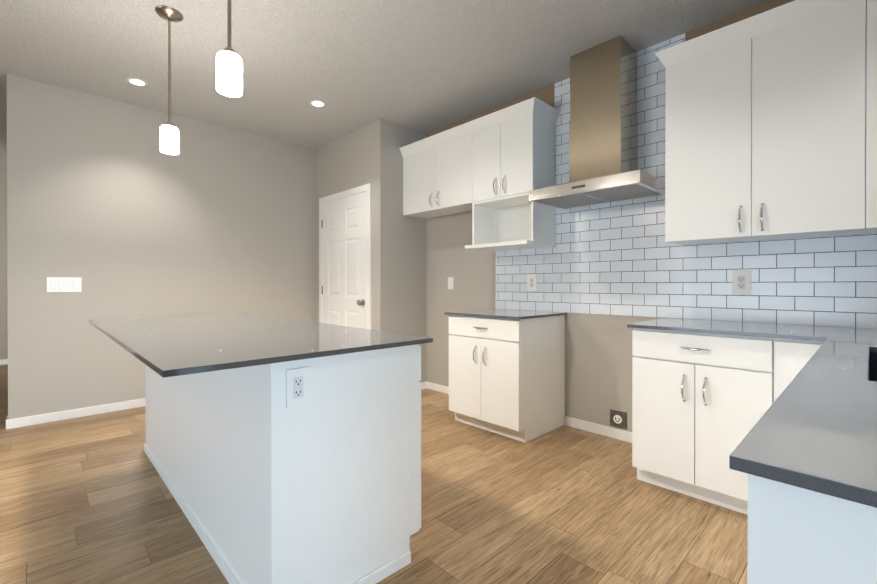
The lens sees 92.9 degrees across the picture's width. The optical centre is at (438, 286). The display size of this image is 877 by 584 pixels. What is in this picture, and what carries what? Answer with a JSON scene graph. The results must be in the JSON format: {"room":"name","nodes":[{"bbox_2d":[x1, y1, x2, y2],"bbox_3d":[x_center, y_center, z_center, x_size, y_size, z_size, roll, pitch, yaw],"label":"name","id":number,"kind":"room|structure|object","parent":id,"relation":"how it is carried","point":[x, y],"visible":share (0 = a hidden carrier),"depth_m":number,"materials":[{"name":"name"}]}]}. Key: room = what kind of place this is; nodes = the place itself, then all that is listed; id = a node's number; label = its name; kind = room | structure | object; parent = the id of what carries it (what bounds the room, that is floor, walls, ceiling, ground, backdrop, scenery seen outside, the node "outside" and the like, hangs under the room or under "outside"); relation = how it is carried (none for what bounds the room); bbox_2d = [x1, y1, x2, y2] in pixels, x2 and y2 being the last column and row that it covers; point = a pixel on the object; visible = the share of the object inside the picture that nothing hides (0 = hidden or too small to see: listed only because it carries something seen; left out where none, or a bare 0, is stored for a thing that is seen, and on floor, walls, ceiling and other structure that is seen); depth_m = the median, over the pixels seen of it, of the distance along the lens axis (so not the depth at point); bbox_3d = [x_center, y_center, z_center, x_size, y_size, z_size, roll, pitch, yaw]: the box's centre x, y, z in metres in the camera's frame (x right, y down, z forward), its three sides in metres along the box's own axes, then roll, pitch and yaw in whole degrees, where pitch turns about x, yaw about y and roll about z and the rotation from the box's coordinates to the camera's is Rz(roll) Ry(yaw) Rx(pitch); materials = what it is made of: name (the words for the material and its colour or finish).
{"room":"kitchen","nodes":[
{"label":"kitchen","id":0,"kind":"room"},
{"bbox_2d":[0,168,7,359],"bbox_3d":[-7.050,-0.275,4.981,9.283,2.733,0.200,0,0,-44],"label":"wall","id":1,"kind":"structure","parent":0,"point":[3,279],"depth_m":5.80,"materials":[{"name":"beige paint"}]},
{"bbox_2d":[0,359,7,364],"bbox_3d":[-7.151,1.056,4.741,8.797,0.072,0.014,0,0,-44],"label":"baseboard","id":2,"kind":"structure","parent":1,"relation":"attached to","point":[3,361],"depth_m":5.79,"materials":[{"name":"white wood"}]},
{"bbox_2d":[7,74,315,418],"bbox_3d":[-2.394,-0.272,4.191,2.696,2.733,0.130,0,0,-44],"label":"wall","id":3,"kind":"structure","parent":0,"point":[115,208],"depth_m":3.71,"materials":[{"name":"grey paint"}]},
{"bbox_2d":[47,277,81,291],"bbox_3d":[-3.080,-0.016,3.434,0.209,0.118,0.010,0,0,-44],"label":"light switch","id":4,"kind":"object","parent":3,"relation":"attached to","point":[64,284],"visible":1,"depth_m":3.43,"materials":[{"name":"white plastic"}]},
{"bbox_2d":[6,398,144,428],"bbox_3d":[-2.442,1.059,4.150,2.588,0.072,0.154,0,0,-44],"label":"baseboard","id":5,"kind":"structure","parent":3,"relation":"attached to","point":[55,416],"depth_m":3.46,"materials":[{"name":"white wood"}]},
{"bbox_2d":[316,118,389,331],"bbox_3d":[-0.972,-0.274,4.570,0.120,2.733,1.295,0,0,-44],"label":"wall","id":6,"kind":"structure","parent":0,"point":[357,157],"depth_m":4.16,"materials":[{"name":"grey paint"}]},
{"bbox_2d":[319,183,370,329],"bbox_3d":[-1.062,0.030,4.520,0.079,2.126,1.041,0,0,-44],"label":"pantry door","id":7,"kind":"structure","parent":6,"relation":"in","point":[344,258],"depth_m":4.50,"materials":[{"name":"white wood"}]},
{"bbox_2d":[0,364,747,583],"bbox_3d":[-3.237,1.132,1.023,9.683,0.050,11.200,0,0,-44],"label":"floor","id":8,"kind":"structure","parent":0,"point":[90,499],"depth_m":2.00,"materials":[{"name":"brown wood"}]},
{"bbox_2d":[144,345,420,583],"bbox_3d":[-1.005,0.666,2.264,0.669,0.873,2.105,0,0,-44],"label":"kitchen island","id":9,"kind":"object","parent":8,"relation":"on","point":[264,484],"depth_m":1.51,"materials":[{"name":"white wood"}]},
{"bbox_2d":[89,313,432,380],"bbox_3d":[-1.107,0.220,2.166,0.946,0.018,2.148,0,0,-44],"label":"island countertop","id":10,"kind":"structure","parent":9,"relation":"on","point":[185,346],"depth_m":1.64,"materials":[{"name":"grey stone"}]},
{"bbox_2d":[286,367,308,407],"bbox_3d":[-0.452,0.324,1.341,0.076,0.122,0.007,0,0,-44],"label":"outlet","id":11,"kind":"object","parent":9,"relation":"attached to","point":[297,386],"visible":1,"depth_m":1.34,"materials":[{"name":"white plastic"}]},
{"bbox_2d":[444,309,566,442],"bbox_3d":[0.524,0.652,3.323,0.652,0.892,0.730,0,0,-44],"label":"base cabinet","id":12,"kind":"object","parent":8,"relation":"on","point":[506,372],"visible":1,"depth_m":3.08,"materials":[{"name":"white wood"}]},
{"bbox_2d":[731,474,876,583],"bbox_3d":[0.884,0.673,0.523,0.685,0.873,0.696,0,0,-44],"label":"base cabinet","id":13,"kind":"object","parent":8,"relation":"on","point":[795,537],"depth_m":0.50,"materials":[{"name":"white wood"}]},
{"bbox_2d":[627,318,876,513],"bbox_3d":[1.199,0.223,1.385,2.364,0.018,1.558,0,0,-44],"label":"countertop","id":14,"kind":"structure","parent":13,"relation":"on","point":[794,407],"depth_m":1.88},
{"bbox_2d":[868,352,876,381],"bbox_3d":[1.410,0.345,1.060,0.782,0.222,0.462,0,0,-44],"label":"sink","id":15,"kind":"object","parent":14,"relation":"in","point":[872,372],"visible":0.1,"depth_m":1.47,"materials":[{"name":"black"}]},
{"bbox_2d":[0,0,768,168],"bbox_3d":[-3.237,-1.651,1.011,9.683,0.050,11.200,0,0,-44],"label":"ceiling","id":16,"kind":"structure","parent":0,"point":[426,66],"depth_m":2.88,"materials":[{"name":"white paint"}]},
{"bbox_2d":[127,78,146,85],"bbox_3d":[-2.407,-1.632,3.332,0.132,0.005,0.132,0,0,-44],"label":"recessed light","id":17,"kind":"object","parent":16,"relation":"in","point":[136,81],"visible":1,"depth_m":3.33,"materials":[{"name":"white plastic"}]},
{"bbox_2d":[155,5,182,154],"bbox_3d":[-1.608,-1.216,2.490,0.144,0.829,0.144,0,0,-44],"label":"pendant light","id":18,"kind":"object","parent":16,"relation":"hanging from","point":[169,137],"visible":1,"depth_m":2.48,"materials":[{"name":"white glass"}]},
{"bbox_2d":[216,0,242,96],"bbox_3d":[-0.859,-1.213,1.712,0.144,0.829,0.144,0,0,-44],"label":"pendant light","id":19,"kind":"object","parent":16,"relation":"hanging from","point":[229,73],"visible":1,"depth_m":1.68,"materials":[{"name":"white glass"}]},
{"bbox_2d":[310,100,325,106],"bbox_3d":[-1.079,-1.634,3.727,0.132,0.005,0.132,0,0,-44],"label":"recessed light","id":20,"kind":"object","parent":16,"relation":"in","point":[316,103],"visible":1,"depth_m":3.72,"materials":[{"name":"white plastic"}]},
{"bbox_2d":[390,122,425,381],"bbox_3d":[-0.346,-0.273,4.356,0.486,2.733,0.120,0,0,-44],"label":"wall","id":21,"kind":"structure","parent":0,"point":[407,275],"depth_m":4.27,"materials":[{"name":"grey paint"}]},
{"bbox_2d":[426,211,871,431],"bbox_3d":[1.490,-0.267,2.905,0.150,2.733,7.368,0,0,-44],"label":"wall","id":22,"kind":"structure","parent":0,"point":[598,367],"depth_m":3.81,"materials":[{"name":"grey paint"}]},
{"bbox_2d":[400,121,471,218],"bbox_3d":[0.077,-1.062,4.019,0.322,0.674,0.943,0,0,-44],"label":"upper cabinet","id":23,"kind":"object","parent":22,"relation":"attached to","point":[437,169],"depth_m":3.88,"materials":[{"name":"white wood"}]},
{"bbox_2d":[448,277,452,288],"bbox_3d":[0.121,-0.033,4.213,0.010,0.122,0.076,0,0,-44],"label":"light switch","id":24,"kind":"object","parent":22,"relation":"attached to","point":[450,282],"visible":1,"depth_m":4.21,"materials":[{"name":"white plastic"}]},
{"bbox_2d":[465,192,554,250],"bbox_3d":[0.581,-0.517,3.439,0.403,0.399,0.619,0,0,-44],"label":"shelf","id":25,"kind":"object","parent":22,"relation":"attached to","point":[521,221],"visible":0.79,"depth_m":3.56,"materials":[{"name":"white wood"}]},
{"bbox_2d":[471,97,558,204],"bbox_3d":[0.615,-1.060,3.460,0.322,0.674,0.607,0,0,-44],"label":"upper cabinet","id":26,"kind":"object","parent":22,"relation":"attached to","point":[508,151],"depth_m":3.29,"materials":[{"name":"white wood"}]},
{"bbox_2d":[421,381,631,442],"bbox_3d":[0.031,1.060,3.874,0.618,0.072,3.671,0,0,-44],"label":"baseboard","id":27,"kind":"structure","parent":22,"relation":"attached to","point":[619,434],"depth_m":3.15,"materials":[{"name":"white wood"}]},
{"bbox_2d":[529,35,664,209],"bbox_3d":[1.079,-1.117,2.855,0.494,1.031,0.760,0,0,-44],"label":"range hood","id":28,"kind":"object","parent":22,"relation":"attached to","point":[603,144],"visible":0.96,"depth_m":2.80,"materials":[{"name":"silver metal"}]},
{"bbox_2d":[426,0,794,137],"bbox_3d":[1.859,-1.464,2.405,0.004,0.332,5.741,0,0,-44],"label":"wall","id":29,"kind":"structure","parent":22,"relation":"attached to","point":[546,95],"depth_m":2.67,"materials":[{"name":"brown paint"}]},
{"bbox_2d":[610,409,626,428],"bbox_3d":[1.290,0.954,2.997,0.017,0.116,0.116,0,0,-44],"label":"outlet","id":30,"kind":"object","parent":22,"relation":"attached to","point":[618,419],"visible":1,"depth_m":2.99,"materials":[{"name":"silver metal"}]},
{"bbox_2d":[495,33,876,328],"bbox_3d":[2.185,-0.709,2.068,0.006,1.840,4.800,0,0,-44],"label":"wall tile","id":31,"kind":"structure","parent":22,"relation":"attached to","point":[624,258],"depth_m":2.80,"materials":[{"name":"white tile"}]},
{"bbox_2d":[527,274,536,290],"bbox_3d":[0.787,-0.033,3.514,0.007,0.144,0.090,0,0,-44],"label":"outlet","id":32,"kind":"object","parent":31,"relation":"attached to","point":[531,282],"visible":1,"depth_m":3.51,"materials":[{"name":"white plastic"}]},
{"bbox_2d":[732,270,750,294],"bbox_3d":[1.794,-0.024,2.467,0.007,0.144,0.090,0,0,-44],"label":"outlet","id":33,"kind":"object","parent":31,"relation":"attached to","point":[741,282],"visible":1,"depth_m":2.46,"materials":[{"name":"white plastic"}]},
{"bbox_2d":[663,0,870,244],"bbox_3d":[1.747,-0.825,2.283,0.322,1.116,0.832,0,0,-44],"label":"upper cabinet","id":34,"kind":"object","parent":22,"relation":"attached to","point":[771,124],"depth_m":2.11,"materials":[{"name":"white wood"}]},
{"bbox_2d":[871,0,876,232],"bbox_3d":[2.180,-0.823,1.833,0.322,1.116,0.416,0,0,-44],"label":"upper cabinet","id":35,"kind":"object","parent":22,"relation":"attached to","point":[873,2],"depth_m":1.85,"materials":[{"name":"white wood"}]}
]}

